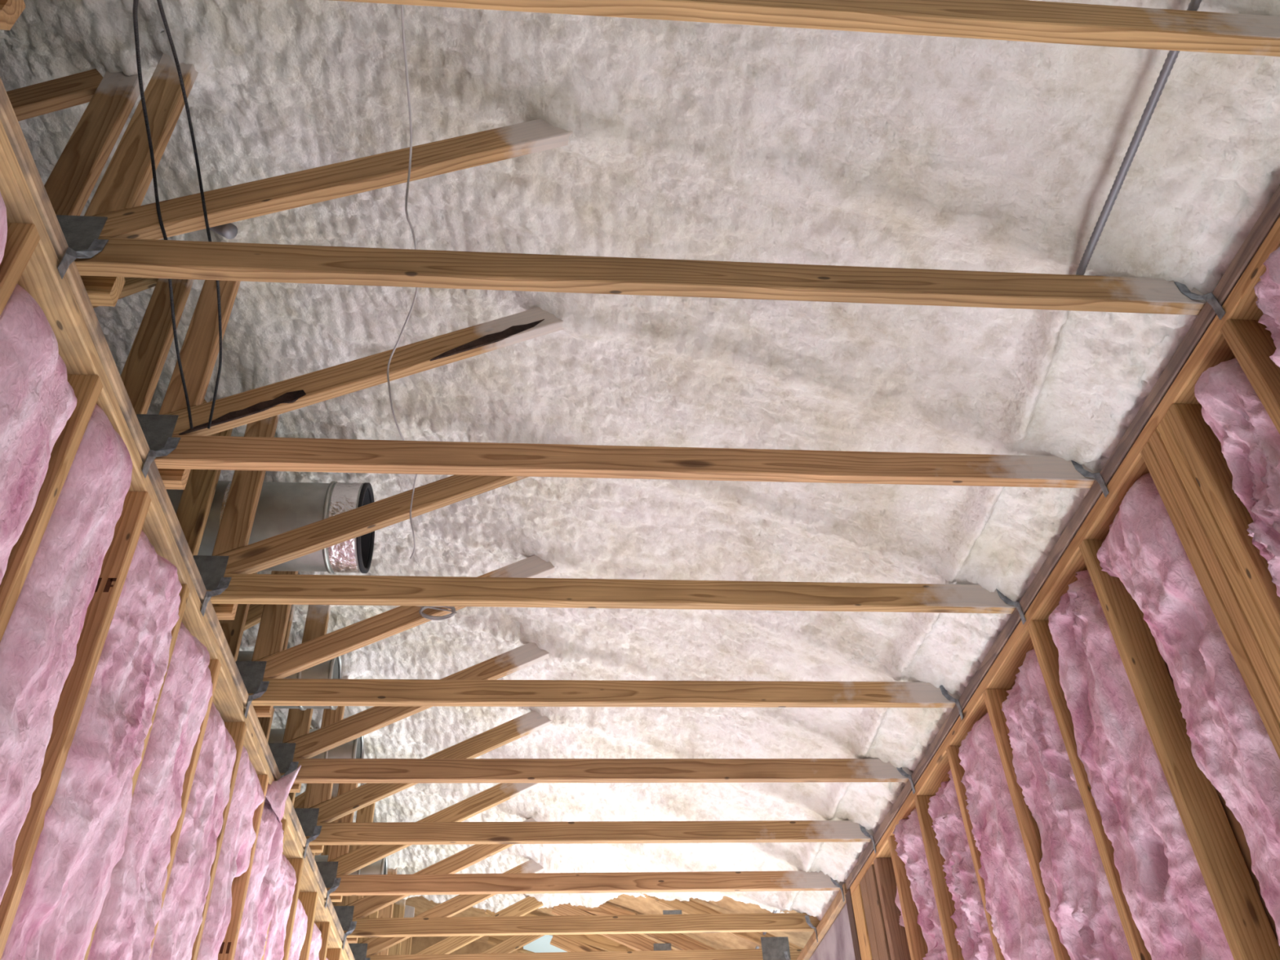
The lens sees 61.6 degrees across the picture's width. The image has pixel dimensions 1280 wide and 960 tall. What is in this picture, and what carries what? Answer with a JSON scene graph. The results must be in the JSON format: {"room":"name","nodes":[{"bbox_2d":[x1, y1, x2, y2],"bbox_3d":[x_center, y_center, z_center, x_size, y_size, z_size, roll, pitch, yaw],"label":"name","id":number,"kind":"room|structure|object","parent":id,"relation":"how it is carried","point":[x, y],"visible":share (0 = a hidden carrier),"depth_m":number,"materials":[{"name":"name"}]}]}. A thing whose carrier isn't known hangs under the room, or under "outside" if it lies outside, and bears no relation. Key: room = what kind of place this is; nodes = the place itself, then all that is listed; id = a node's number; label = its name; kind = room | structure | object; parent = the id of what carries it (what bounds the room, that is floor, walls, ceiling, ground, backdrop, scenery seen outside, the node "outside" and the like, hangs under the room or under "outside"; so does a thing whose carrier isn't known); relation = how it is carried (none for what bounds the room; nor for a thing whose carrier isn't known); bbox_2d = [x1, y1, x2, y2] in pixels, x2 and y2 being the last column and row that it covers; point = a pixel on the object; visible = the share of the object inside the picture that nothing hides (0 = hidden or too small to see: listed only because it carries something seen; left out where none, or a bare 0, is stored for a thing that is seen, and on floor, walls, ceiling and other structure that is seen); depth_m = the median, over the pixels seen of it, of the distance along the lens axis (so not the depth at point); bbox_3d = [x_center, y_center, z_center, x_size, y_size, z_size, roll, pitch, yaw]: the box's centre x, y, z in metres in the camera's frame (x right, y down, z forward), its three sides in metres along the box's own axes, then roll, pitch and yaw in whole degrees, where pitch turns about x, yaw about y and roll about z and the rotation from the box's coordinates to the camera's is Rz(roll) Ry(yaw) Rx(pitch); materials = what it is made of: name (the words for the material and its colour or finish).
{"room":"unfinished attic","nodes":[
{"label":"unfinished attic","id":0,"kind":"room"},
{"bbox_2d":[0,119,349,959],"bbox_3d":[-1.281,0.303,2.963,0.088,0.038,11.900,1,-40,-5],"label":"plate","id":1,"kind":"object","parent":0,"point":[41,277],"visible":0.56,"depth_m":2.40,"materials":[{"name":"wood"}]},
{"bbox_2d":[0,77,68,262],"bbox_3d":[-1.128,-0.576,2.002,0.029,0.038,0.397,1,-40,-5],"label":"plate","id":2,"kind":"object","parent":1,"relation":"on","point":[15,135],"depth_m":2.00,"materials":[{"name":"wood"}]},
{"bbox_2d":[0,0,25,30],"bbox_3d":[-2.691,-1.181,1.979,3.225,0.978,0.039,1,-40,-5],"label":"truss","id":3,"kind":"object","parent":2,"relation":"on","point":[11,11],"visible":1,"depth_m":1.82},
{"bbox_2d":[6,68,144,306],"bbox_3d":[-2.740,-0.788,2.442,3.225,0.978,0.039,1,-40,-5],"label":"truss","id":4,"kind":"object","parent":2,"relation":"on","point":[112,97],"visible":0.62,"depth_m":2.64,"materials":[{"name":"wood"}]},
{"bbox_2d":[56,53,1225,319],"bbox_3d":[0.040,-0.739,2.555,2.581,0.983,0.081,1,-40,-5],"label":"roof truss","id":5,"kind":"object","parent":2,"relation":"on","point":[116,236],"visible":0.91,"depth_m":2.34,"materials":[{"name":"wood"}]},
{"bbox_2d":[133,0,193,428],"bbox_3d":[-0.962,-0.507,2.068,0.133,0.619,1.497,10,-42,-15],"label":"cable","id":6,"kind":"object","parent":5,"relation":"hanging from","point":[135,2],"visible":0.91,"depth_m":2.27,"materials":[{"name":"black plastic"}]},
{"bbox_2d":[156,0,222,428],"bbox_3d":[-0.899,-0.501,2.077,0.087,0.617,1.496,9,-42,-14],"label":"cable","id":7,"kind":"object","parent":5,"relation":"hanging from","point":[159,2],"visible":0.93,"depth_m":2.28,"materials":[{"name":"black plastic"}]},
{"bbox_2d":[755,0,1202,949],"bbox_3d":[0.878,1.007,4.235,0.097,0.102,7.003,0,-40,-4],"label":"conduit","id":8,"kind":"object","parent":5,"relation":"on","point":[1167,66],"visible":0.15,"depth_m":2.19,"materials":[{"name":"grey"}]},
{"bbox_2d":[328,0,1279,57],"bbox_3d":[0.089,-1.132,2.091,2.581,0.983,0.081,1,-40,-5],"label":"roof truss","id":9,"kind":"object","parent":2,"relation":"on","point":[1020,20],"visible":1,"depth_m":1.88,"materials":[{"name":"wood"}]},
{"bbox_2d":[64,261,150,464],"bbox_3d":[-1.168,-0.251,2.385,0.029,0.038,0.616,1,-40,-5],"label":"plate","id":10,"kind":"object","parent":1,"relation":"on","point":[73,276],"depth_m":2.35,"materials":[{"name":"wood"}]},
{"bbox_2d":[92,276,194,489],"bbox_3d":[-2.788,-0.395,2.906,3.225,0.978,0.039,1,-40,-5],"label":"truss","id":11,"kind":"object","parent":10,"relation":"on","point":[142,370],"visible":0.38,"depth_m":3.02,"materials":[{"name":"wood"}]},
{"bbox_2d":[136,280,1108,497],"bbox_3d":[-0.008,-0.346,3.018,2.581,0.983,0.082,1,-40,-5],"label":"roof truss","id":12,"kind":"object","parent":10,"relation":"on","point":[171,440],"visible":0.82,"depth_m":2.80,"materials":[{"name":"brown wood"}]},
{"bbox_2d":[386,4,417,559],"bbox_3d":[-0.604,-0.390,2.726,0.090,0.228,1.847,4,-41,-9],"label":"wire","id":13,"kind":"object","parent":12,"relation":"hanging from","point":[402,6],"visible":0.75,"depth_m":2.42,"materials":[{"name":"grey"}]},
{"bbox_2d":[147,460,206,604],"bbox_3d":[-1.216,0.141,2.847,0.029,0.038,0.626,1,-40,-5],"label":"plate","id":14,"kind":"object","parent":1,"relation":"on","point":[154,476],"depth_m":2.82,"materials":[{"name":"wood"}]},
{"bbox_2d":[176,398,237,619],"bbox_3d":[-2.837,-0.002,3.369,3.225,0.978,0.039,1,-40,-5],"label":"truss","id":15,"kind":"object","parent":14,"relation":"on","point":[193,512],"visible":0.1,"depth_m":3.42,"materials":[{"name":"wood"}]},
{"bbox_2d":[165,480,374,573],"bbox_3d":[-1.677,0.149,3.632,1.486,0.316,0.316,1,-40,-5],"label":"air duct","id":16,"kind":"object","parent":15,"relation":"attached to","point":[282,507],"visible":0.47,"depth_m":3.56,"materials":[{"name":"metal"}]},
{"bbox_2d":[192,414,1026,624],"bbox_3d":[-0.056,0.047,3.482,2.581,0.983,0.081,1,-40,-5],"label":"roof truss","id":17,"kind":"object","parent":14,"relation":"on","point":[228,577],"visible":0.8,"depth_m":3.26,"materials":[{"name":"wood"}]},
{"bbox_2d":[204,599,280,781],"bbox_3d":[-1.286,0.711,3.520,0.029,0.038,1.195,1,-40,-5],"label":"plate","id":18,"kind":"object","parent":1,"relation":"on","point":[210,612],"depth_m":3.44,"materials":[{"name":"wood"}]},
{"bbox_2d":[218,572,273,716],"bbox_3d":[-2.885,0.391,3.833,3.225,0.978,0.039,1,-40,-5],"label":"truss","id":19,"kind":"object","parent":18,"relation":"on","point":[233,629],"visible":0.07,"depth_m":3.83,"materials":[{"name":"wood"}]},
{"bbox_2d":[244,604,301,792],"bbox_3d":[-2.933,0.784,4.296,3.225,0.978,0.039,1,-40,-5],"label":"truss","id":20,"kind":"object","parent":18,"relation":"on","point":[255,611],"visible":0.08,"depth_m":4.56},
{"bbox_2d":[268,604,915,794],"bbox_3d":[-0.153,0.834,4.409,2.581,0.983,0.082,1,-40,-5],"label":"roof truss","id":21,"kind":"object","parent":18,"relation":"on","point":[298,745],"visible":0.77,"depth_m":4.18,"materials":[{"name":"wood"}]},
{"bbox_2d":[235,555,963,719],"bbox_3d":[-0.105,0.441,3.945,2.581,0.983,0.082,1,-40,-5],"label":"roof truss","id":22,"kind":"object","parent":18,"relation":"on","point":[262,677],"depth_m":3.72,"materials":[{"name":"wood"}]},
{"bbox_2d":[284,794,355,959],"bbox_3d":[-1.424,1.833,4.842,0.029,0.038,2.042,1,-40,-5],"label":"plate","id":23,"kind":"object","parent":1,"relation":"on","point":[288,803],"depth_m":4.69,"materials":[{"name":"wood"}]},
{"bbox_2d":[288,792,324,853],"bbox_3d":[-2.982,1.177,4.759,3.225,0.978,0.039,1,-40,-5],"label":"truss","id":24,"kind":"object","parent":23,"relation":"on","point":[314,848],"visible":0.05,"depth_m":4.58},
{"bbox_2d":[302,726,342,902],"bbox_3d":[-3.030,1.570,5.223,3.225,0.978,0.039,1,-40,-5],"label":"truss","id":25,"kind":"object","parent":23,"relation":"on","point":[333,898],"visible":0.05,"depth_m":5.31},
{"bbox_2d":[293,783,357,942],"bbox_3d":[-3.079,1.963,5.686,3.225,0.978,0.039,1,-40,-5],"label":"truss","id":26,"kind":"object","parent":23,"relation":"on","point":[299,800],"visible":0.02,"depth_m":5.94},
{"bbox_2d":[315,844,352,906],"bbox_3d":[-3.127,2.357,6.149,3.225,0.978,0.039,1,-40,-5],"label":"truss","id":27,"kind":"object","parent":23,"relation":"on","point":[336,904],"visible":0.02,"depth_m":6.21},
{"bbox_2d":[400,904,533,955],"bbox_3d":[-0.477,3.559,7.676,2.614,1.053,0.082,1,-40,-5],"label":"roof truss","id":28,"kind":"object","parent":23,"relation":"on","point":[406,947],"visible":0.2,"depth_m":7.80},
{"bbox_2d":[523,934,566,952],"bbox_3d":[-0.614,3.303,7.592,0.426,0.149,0.500,1,-40,-5],"label":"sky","id":29,"kind":"structure","parent":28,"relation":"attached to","point":[542,944],"depth_m":7.61,"materials":[{"name":"white"}]},
{"bbox_2d":[387,898,636,955],"bbox_3d":[-0.429,3.166,7.213,2.614,1.053,0.082,1,-40,-5],"label":"roof truss","id":30,"kind":"object","parent":23,"relation":"on","point":[593,942],"visible":0.37,"depth_m":7.25,"materials":[{"name":"wood"}]},
{"bbox_2d":[374,867,715,955],"bbox_3d":[-0.381,2.773,6.750,2.614,1.053,0.082,1,-40,-5],"label":"roof truss","id":31,"kind":"object","parent":23,"relation":"on","point":[680,941],"visible":0.38,"depth_m":6.72,"materials":[{"name":"wood"}]},
{"bbox_2d":[348,859,803,959],"bbox_3d":[-0.332,2.380,6.286,2.614,1.053,0.081,1,-40,-5],"label":"roof truss","id":32,"kind":"object","parent":23,"relation":"on","point":[773,948],"visible":0.58,"depth_m":6.10,"materials":[{"name":"wood"}]},
{"bbox_2d":[333,782,820,950],"bbox_3d":[-0.300,1.986,5.821,2.581,1.053,0.081,1,-40,-5],"label":"roof truss","id":33,"kind":"object","parent":23,"relation":"on","point":[350,916],"visible":0.68,"depth_m":5.57,"materials":[{"name":"wood"}]},
{"bbox_2d":[315,782,844,908],"bbox_3d":[-0.250,1.620,5.335,2.581,0.983,0.082,1,-40,-5],"label":"roof truss","id":34,"kind":"object","parent":23,"relation":"on","point":[334,872],"visible":0.7,"depth_m":5.10,"materials":[{"name":"wood"}]},
{"bbox_2d":[294,675,875,858],"bbox_3d":[-0.202,1.227,4.872,2.581,0.983,0.082,1,-40,-5],"label":"roof truss","id":35,"kind":"object","parent":23,"relation":"on","point":[314,820],"visible":0.66,"depth_m":4.64,"materials":[{"name":"wood"}]},
{"bbox_2d":[333,904,518,955],"bbox_3d":[-1.978,4.634,7.241,6.100,5.400,0.100,1,-40,-5],"label":"wall","id":36,"kind":"structure","parent":0,"point":[419,944],"depth_m":8.16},
{"bbox_2d":[332,893,813,951],"bbox_3d":[-1.558,-0.452,3.641,5.900,1.720,12.400,1,-40,-5],"label":"roof","id":37,"kind":"structure","parent":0,"point":[640,905],"depth_m":6.69,"materials":[{"name":"wood"}]},
{"bbox_2d":[0,0,1279,920],"bbox_3d":[-1.698,0.348,4.380,5.782,1.769,9.778,1,-40,-5],"label":"ceiling","id":38,"kind":"structure","parent":0,"point":[691,140],"depth_m":2.98,"materials":[{"name":"plastic"}]},
{"bbox_2d":[209,222,237,239],"bbox_3d":[-0.974,-0.589,2.492,0.086,0.082,0.036,-8,-40,6],"label":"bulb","id":39,"kind":"object","parent":38,"relation":"attached to","point":[229,231],"visible":0.59,"depth_m":2.47,"materials":[{"name":"grey"}]},
{"bbox_2d":[236,650,342,710],"bbox_3d":[-1.746,0.734,3.957,1.231,0.222,0.222,1,-40,-5],"label":"air duct","id":40,"kind":"object","parent":38,"relation":"hanging from","point":[331,668],"visible":0.12,"depth_m":3.93,"materials":[{"name":"metal"}]},
{"bbox_2d":[267,728,364,758],"bbox_3d":[-1.786,1.129,4.407,1.246,0.222,0.222,1,-40,-5],"label":"air duct","id":41,"kind":"object","parent":38,"relation":"hanging from","point":[354,748],"visible":0.07,"depth_m":4.37,"materials":[{"name":"metal"}]},
{"bbox_2d":[314,855,387,875],"bbox_3d":[-1.834,1.938,5.294,1.136,0.172,0.172,1,-40,-5],"label":"air duct","id":42,"kind":"object","parent":38,"relation":"hanging from","point":[380,867],"visible":0.14,"depth_m":5.28,"materials":[{"name":"metal"}]},
{"bbox_2d":[808,902,855,959],"bbox_3d":[0.955,4.347,5.397,0.060,3.237,3.540,1,-40,-5],"label":"wall","id":43,"kind":"structure","parent":0,"point":[837,944],"depth_m":5.30,"materials":[{"name":"pink"}]},
{"bbox_2d":[796,883,848,959],"bbox_3d":[0.881,3.055,6.420,0.090,0.050,3.440,1,-40,-5],"label":"plate","id":44,"kind":"object","parent":43,"relation":"on","point":[837,905],"visible":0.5,"depth_m":5.47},
{"bbox_2d":[849,216,1279,894],"bbox_3d":[1.360,-0.778,1.835,0.088,0.041,8.370,1,-40,-5],"label":"plate","id":45,"kind":"object","parent":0,"point":[1212,349],"visible":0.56,"depth_m":2.89,"materials":[{"name":"wood"}]},
{"bbox_2d":[845,607,1021,889],"bbox_3d":[1.059,1.142,4.166,0.042,0.044,2.397,1,-40,-5],"label":"plate","id":46,"kind":"object","parent":45,"relation":"on","point":[1015,619],"depth_m":3.91,"materials":[{"name":"wood"}]},
{"bbox_2d":[1019,480,1102,615],"bbox_3d":[1.176,0.190,3.043,0.041,0.044,0.636,1,-40,-5],"label":"plate","id":47,"kind":"object","parent":45,"relation":"on","point":[1095,492],"depth_m":3.03,"materials":[{"name":"wood"}]},
{"bbox_2d":[1099,302,1216,486],"bbox_3d":[1.224,-0.202,2.582,0.041,0.044,0.621,1,-40,-5],"label":"plate","id":48,"kind":"object","parent":45,"relation":"on","point":[1207,314],"depth_m":2.56,"materials":[{"name":"wood"}]},
{"bbox_2d":[1212,184,1279,306],"bbox_3d":[1.261,-0.496,2.235,0.041,0.044,0.306,1,-40,-5],"label":"plate","id":49,"kind":"object","parent":45,"relation":"on","point":[1268,217],"depth_m":2.24,"materials":[{"name":"wood"}]},
{"bbox_2d":[947,657,1279,946],"bbox_3d":[1.484,0.396,0.786,0.018,3.292,8.470,1,-40,-5],"label":"wall","id":50,"kind":"structure","parent":0,"point":[1236,827],"depth_m":2.37,"materials":[{"name":"wood"}]},
{"bbox_2d":[851,884,872,959],"bbox_3d":[1.094,3.098,3.928,0.090,3.162,0.143,1,-40,-5],"label":"stud","id":51,"kind":"object","parent":50,"relation":"attached to","point":[856,896],"visible":0.48,"depth_m":4.83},
{"bbox_2d":[859,875,879,959],"bbox_3d":[1.105,3.005,3.818,0.090,3.162,0.095,1,-40,-5],"label":"stud","id":52,"kind":"object","parent":50,"relation":"attached to","point":[871,931],"visible":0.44,"depth_m":4.71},
{"bbox_2d":[865,864,891,959],"bbox_3d":[1.114,2.933,3.733,0.090,3.162,0.120,1,-40,-5],"label":"stud","id":53,"kind":"object","parent":50,"relation":"attached to","point":[870,875],"visible":0.49,"depth_m":4.61,"materials":[{"name":"wood"}]},
{"bbox_2d":[873,857,911,959],"bbox_3d":[1.123,2.857,3.643,0.090,3.162,0.045,1,-40,-5],"label":"stud","id":54,"kind":"object","parent":50,"relation":"attached to","point":[896,936],"visible":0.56,"depth_m":4.50,"materials":[{"name":"wood"}]},
{"bbox_2d":[894,885,904,926],"bbox_3d":[1.125,2.804,3.519,0.119,3.063,0.221,1,-40,-5],"label":"insulation batt","id":55,"kind":"object","parent":50,"relation":"attached to","point":[897,899],"visible":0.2,"depth_m":4.37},
{"bbox_2d":[888,835,928,959],"bbox_3d":[1.143,2.699,3.457,0.090,3.162,0.036,1,-40,-5],"label":"stud","id":56,"kind":"object","parent":50,"relation":"attached to","point":[917,946],"visible":0.5,"depth_m":4.27,"materials":[{"name":"wood"}]},
{"bbox_2d":[892,808,948,959],"bbox_3d":[1.135,2.552,3.302,0.146,3.167,0.362,1,-40,-5],"label":"insulation batt","id":57,"kind":"object","parent":50,"relation":"attached to","point":[910,848],"visible":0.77,"depth_m":4.12,"materials":[{"name":"fabric"}]},
{"bbox_2d":[914,795,964,959],"bbox_3d":[1.175,2.441,3.153,0.090,3.162,0.036,1,-40,-5],"label":"stud","id":58,"kind":"object","parent":50,"relation":"attached to","point":[944,903],"visible":0.56,"depth_m":3.95,"materials":[{"name":"wood"}]},
{"bbox_2d":[927,768,996,959],"bbox_3d":[1.172,2.302,2.974,0.140,3.123,0.375,1,-40,-5],"label":"insulation batt","id":59,"kind":"object","parent":50,"relation":"attached to","point":[972,934],"visible":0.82,"depth_m":3.71,"materials":[{"name":"fabric"}]},
{"bbox_2d":[946,746,1004,959],"bbox_3d":[1.208,2.170,2.834,0.090,3.162,0.036,1,-40,-5],"label":"stud","id":60,"kind":"object","parent":50,"relation":"attached to","point":[957,771],"visible":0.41,"depth_m":3.66,"materials":[{"name":"wood"}]},
{"bbox_2d":[958,712,1055,959],"bbox_3d":[1.201,2.041,2.680,0.145,3.142,0.426,1,-40,-5],"label":"insulation batt","id":61,"kind":"object","parent":50,"relation":"attached to","point":[1013,904],"visible":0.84,"depth_m":3.35,"materials":[{"name":"fabric"}]},
{"bbox_2d":[982,688,1070,959],"bbox_3d":[1.241,1.906,2.522,0.090,3.162,0.036,1,-40,-5],"label":"stud","id":62,"kind":"object","parent":50,"relation":"attached to","point":[993,698],"visible":0.44,"depth_m":3.26,"materials":[{"name":"wood"}]},
{"bbox_2d":[1001,648,1133,959],"bbox_3d":[1.222,1.777,2.357,0.168,3.127,0.418,1,-40,-5],"label":"insulation batt","id":63,"kind":"object","parent":50,"relation":"attached to","point":[1083,911],"visible":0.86,"depth_m":2.99,"materials":[{"name":"fabric"}]},
{"bbox_2d":[1026,620,1151,959],"bbox_3d":[1.273,1.640,2.208,0.090,3.162,0.036,1,-40,-5],"label":"stud","id":64,"kind":"object","parent":50,"relation":"attached to","point":[1046,652],"visible":0.45,"depth_m":2.90,"materials":[{"name":"wood"}]},
{"bbox_2d":[1048,569,1234,959],"bbox_3d":[1.260,1.506,2.050,0.158,3.143,0.405,1,-40,-5],"label":"insulation batt","id":65,"kind":"object","parent":50,"relation":"attached to","point":[1166,892],"visible":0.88,"depth_m":2.64,"materials":[{"name":"fabric"}]},
{"bbox_2d":[1079,539,1279,959],"bbox_3d":[1.305,1.381,1.904,0.090,3.162,0.036,1,-40,-5],"label":"stud","id":66,"kind":"object","parent":50,"relation":"attached to","point":[1249,934],"visible":0.84,"depth_m":2.47,"materials":[{"name":"wood"}]},
{"bbox_2d":[1096,472,1279,946],"bbox_3d":[1.290,1.247,1.758,0.158,3.161,0.374,1,-40,-5],"label":"insulation batt","id":67,"kind":"object","parent":50,"relation":"attached to","point":[1231,744],"visible":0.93,"depth_m":2.37,"materials":[{"name":"fabric"}]},
{"bbox_2d":[1140,441,1279,759],"bbox_3d":[1.336,1.129,1.607,0.090,3.162,0.043,1,-40,-5],"label":"stud","id":68,"kind":"object","parent":50,"relation":"attached to","point":[1264,708],"visible":0.47,"depth_m":2.33,"materials":[{"name":"wood"}]},
{"bbox_2d":[1148,429,1279,723],"bbox_3d":[1.340,1.101,1.573,0.090,3.162,0.043,1,-40,-5],"label":"stud","id":69,"kind":"object","parent":50,"relation":"attached to","point":[1254,651],"visible":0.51,"depth_m":2.32,"materials":[{"name":"wood"}]},
{"bbox_2d":[1156,416,1279,687],"bbox_3d":[1.343,1.073,1.540,0.090,3.162,0.043,1,-40,-5],"label":"stud","id":70,"kind":"object","parent":50,"relation":"attached to","point":[1271,651],"visible":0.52,"depth_m":2.31,"materials":[{"name":"wood"}]},
{"bbox_2d":[1164,403,1279,650],"bbox_3d":[1.347,1.044,1.506,0.090,3.162,0.043,1,-40,-5],"label":"stud","id":71,"kind":"object","parent":50,"relation":"attached to","point":[1201,447],"visible":0.73,"depth_m":2.33,"materials":[{"name":"wood"}]},
{"bbox_2d":[1194,357,1279,596],"bbox_3d":[1.330,0.957,1.393,0.154,3.129,0.239,1,-40,-5],"label":"insulation batt","id":72,"kind":"object","parent":50,"relation":"attached to","point":[1249,439],"visible":0.97,"depth_m":2.23,"materials":[{"name":"fabric"}]},
{"bbox_2d":[1220,319,1279,434],"bbox_3d":[1.368,0.874,1.306,0.090,3.162,0.036,1,-40,-5],"label":"stud","id":73,"kind":"object","parent":50,"relation":"attached to","point":[1252,345],"visible":0.85,"depth_m":2.24,"materials":[{"name":"wood"}]},
{"bbox_2d":[1253,246,1279,367],"bbox_3d":[1.354,0.752,1.147,0.158,3.124,0.339,1,-40,-5],"label":"insulation batt","id":74,"kind":"object","parent":50,"relation":"attached to","point":[1267,291],"visible":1,"depth_m":2.12,"materials":[{"name":"fabric"}]},
{"bbox_3d":[-1.392,2.833,0.871,6.100,0.100,12.400,1,-40,-5],"label":"floor","id":75,"kind":"structure","parent":0,"visible":0},
{"bbox_2d":[844,888,861,959],"bbox_3d":[1.084,3.183,4.024,0.090,3.237,0.085,1,-40,-5],"label":"post","id":76,"kind":"object","parent":75,"relation":"on","point":[848,895],"visible":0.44,"depth_m":4.96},
{"bbox_3d":[-1.278,1.540,1.915,0.018,3.212,12.100,1,-40,-5],"label":"wall","id":77,"kind":"structure","parent":0,"visible":0},
{"bbox_2d":[0,191,7,264],"bbox_3d":[-1.085,0.613,0.838,0.136,3.126,0.391,1,-40,-5],"label":"insulation batt","id":78,"kind":"object","parent":77,"relation":"attached to","point":[3,220],"visible":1,"depth_m":1.87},
{"bbox_2d":[0,222,40,315],"bbox_3d":[-1.121,0.740,1.002,0.090,3.166,0.036,1,-40,-5],"label":"stud","id":79,"kind":"object","parent":77,"relation":"attached to","point":[22,239],"visible":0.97,"depth_m":1.96,"materials":[{"name":"wood"}]},
{"bbox_2d":[0,284,76,584],"bbox_3d":[-1.113,0.884,1.129,0.141,3.090,0.367,1,-40,-5],"label":"insulation batt","id":80,"kind":"object","parent":77,"relation":"attached to","point":[37,400],"visible":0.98,"depth_m":1.93,"materials":[{"name":"fabric"}]},
{"bbox_2d":[0,373,102,642],"bbox_3d":[-1.152,0.994,1.302,0.090,3.166,0.036,1,-40,-5],"label":"stud","id":81,"kind":"object","parent":77,"relation":"attached to","point":[87,388],"visible":0.59,"depth_m":2.11,"materials":[{"name":"wood"}]},
{"bbox_2d":[0,404,132,904],"bbox_3d":[-1.132,1.099,1.431,0.164,3.151,0.319,1,-40,-5],"label":"insulation batt","id":82,"kind":"object","parent":77,"relation":"attached to","point":[39,641],"visible":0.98,"depth_m":2.06,"materials":[{"name":"fabric"}]},
{"bbox_2d":[0,491,151,959],"bbox_3d":[-1.183,1.249,1.602,0.090,3.166,0.037,1,-40,-5],"label":"stud","id":83,"kind":"object","parent":77,"relation":"attached to","point":[117,561],"visible":0.61,"depth_m":2.27,"materials":[{"name":"brown"}]},
{"bbox_2d":[0,530,182,959],"bbox_3d":[-1.167,1.384,1.752,0.161,3.132,0.422,1,-40,-5],"label":"insulation batt","id":84,"kind":"object","parent":77,"relation":"attached to","point":[82,839],"visible":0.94,"depth_m":2.29,"materials":[{"name":"fabric"}]},
{"bbox_2d":[84,584,190,959],"bbox_3d":[-1.215,1.503,1.902,0.090,3.166,0.036,1,-40,-5],"label":"stud","id":85,"kind":"object","parent":77,"relation":"attached to","point":[184,593],"visible":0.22,"depth_m":2.79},
{"bbox_2d":[87,621,212,959],"bbox_3d":[-1.204,1.643,2.034,0.147,3.102,0.396,1,-40,-5],"label":"insulation batt","id":86,"kind":"object","parent":77,"relation":"attached to","point":[131,910],"visible":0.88,"depth_m":2.67,"materials":[{"name":"fabric"}]},
{"bbox_2d":[149,659,221,959],"bbox_3d":[-1.246,1.758,2.201,0.090,3.166,0.036,1,-40,-5],"label":"stud","id":87,"kind":"object","parent":77,"relation":"attached to","point":[215,665],"visible":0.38,"depth_m":2.98,"materials":[{"name":"wood"}]},
{"bbox_2d":[149,701,236,959],"bbox_3d":[-1.243,1.896,2.332,0.132,3.103,0.370,1,-40,-5],"label":"insulation batt","id":88,"kind":"object","parent":77,"relation":"attached to","point":[180,920],"visible":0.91,"depth_m":3.00,"materials":[{"name":"fabric"}]},
{"bbox_2d":[191,721,247,959],"bbox_3d":[-1.277,2.012,2.501,0.090,3.166,0.036,1,-40,-5],"label":"stud","id":89,"kind":"object","parent":77,"relation":"attached to","point":[237,730],"visible":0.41,"depth_m":3.33,"materials":[{"name":"wood"}]},
{"bbox_2d":[196,746,264,959],"bbox_3d":[-1.275,2.138,2.659,0.135,3.157,0.395,1,-40,-5],"label":"insulation batt","id":90,"kind":"object","parent":77,"relation":"attached to","point":[239,837],"visible":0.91,"depth_m":3.37,"materials":[{"name":"fabric"}]},
{"bbox_2d":[217,774,269,959],"bbox_3d":[-1.308,2.266,2.801,0.090,3.166,0.037,1,-40,-5],"label":"stud","id":91,"kind":"object","parent":77,"relation":"attached to","point":[239,884],"visible":0.39,"depth_m":3.54,"materials":[{"name":"brown"}]},
{"bbox_2d":[233,764,301,959],"bbox_3d":[-1.296,2.337,2.996,0.160,3.287,0.414,1,-40,-5],"label":"insulation batt","id":92,"kind":"object","parent":77,"relation":"attached to","point":[264,882],"visible":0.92,"depth_m":3.76,"materials":[{"name":"fabric"}]},
{"bbox_2d":[261,819,288,959],"bbox_3d":[-1.340,2.521,3.101,0.090,3.166,0.036,1,-40,-5],"label":"stud","id":93,"kind":"object","parent":77,"relation":"attached to","point":[284,822],"visible":0.12,"depth_m":4.09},
{"bbox_2d":[263,853,296,959],"bbox_3d":[-1.344,2.655,3.235,0.119,3.114,0.364,1,-40,-5],"label":"insulation batt","id":94,"kind":"object","parent":77,"relation":"attached to","point":[285,890],"visible":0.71,"depth_m":4.07,"materials":[{"name":"fabric"}]},
{"bbox_2d":[282,857,303,959],"bbox_3d":[-1.371,2.775,3.401,0.090,3.166,0.036,1,-40,-5],"label":"stud","id":95,"kind":"object","parent":77,"relation":"attached to","point":[297,864],"visible":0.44,"depth_m":4.29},
{"bbox_2d":[288,898,307,959],"bbox_3d":[-1.363,2.903,3.512,0.139,3.094,0.317,1,-40,-5],"label":"insulation batt","id":96,"kind":"object","parent":77,"relation":"attached to","point":[300,928],"visible":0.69,"depth_m":4.38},
{"bbox_2d":[297,892,318,959],"bbox_3d":[-1.403,3.030,3.701,0.090,3.166,0.036,1,-40,-5],"label":"stud","id":97,"kind":"object","parent":77,"relation":"attached to","point":[308,900],"visible":0.47,"depth_m":4.65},
{"bbox_2d":[308,923,321,959],"bbox_3d":[-1.398,3.147,3.816,0.132,3.115,0.313,1,-40,-5],"label":"insulation batt","id":98,"kind":"object","parent":77,"relation":"attached to","point":[316,941],"visible":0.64,"depth_m":4.69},
{"bbox_2d":[314,921,330,959],"bbox_3d":[-1.434,3.284,4.001,0.090,3.166,0.036,1,-40,-5],"label":"stud","id":99,"kind":"object","parent":77,"relation":"attached to","point":[324,927],"visible":0.49,"depth_m":4.97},
{"bbox_2d":[325,948,342,959],"bbox_3d":[-1.465,3.538,4.301,0.090,3.166,0.036,1,-40,-5],"label":"stud","id":100,"kind":"object","parent":77,"relation":"attached to","point":[331,953],"visible":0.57,"depth_m":5.29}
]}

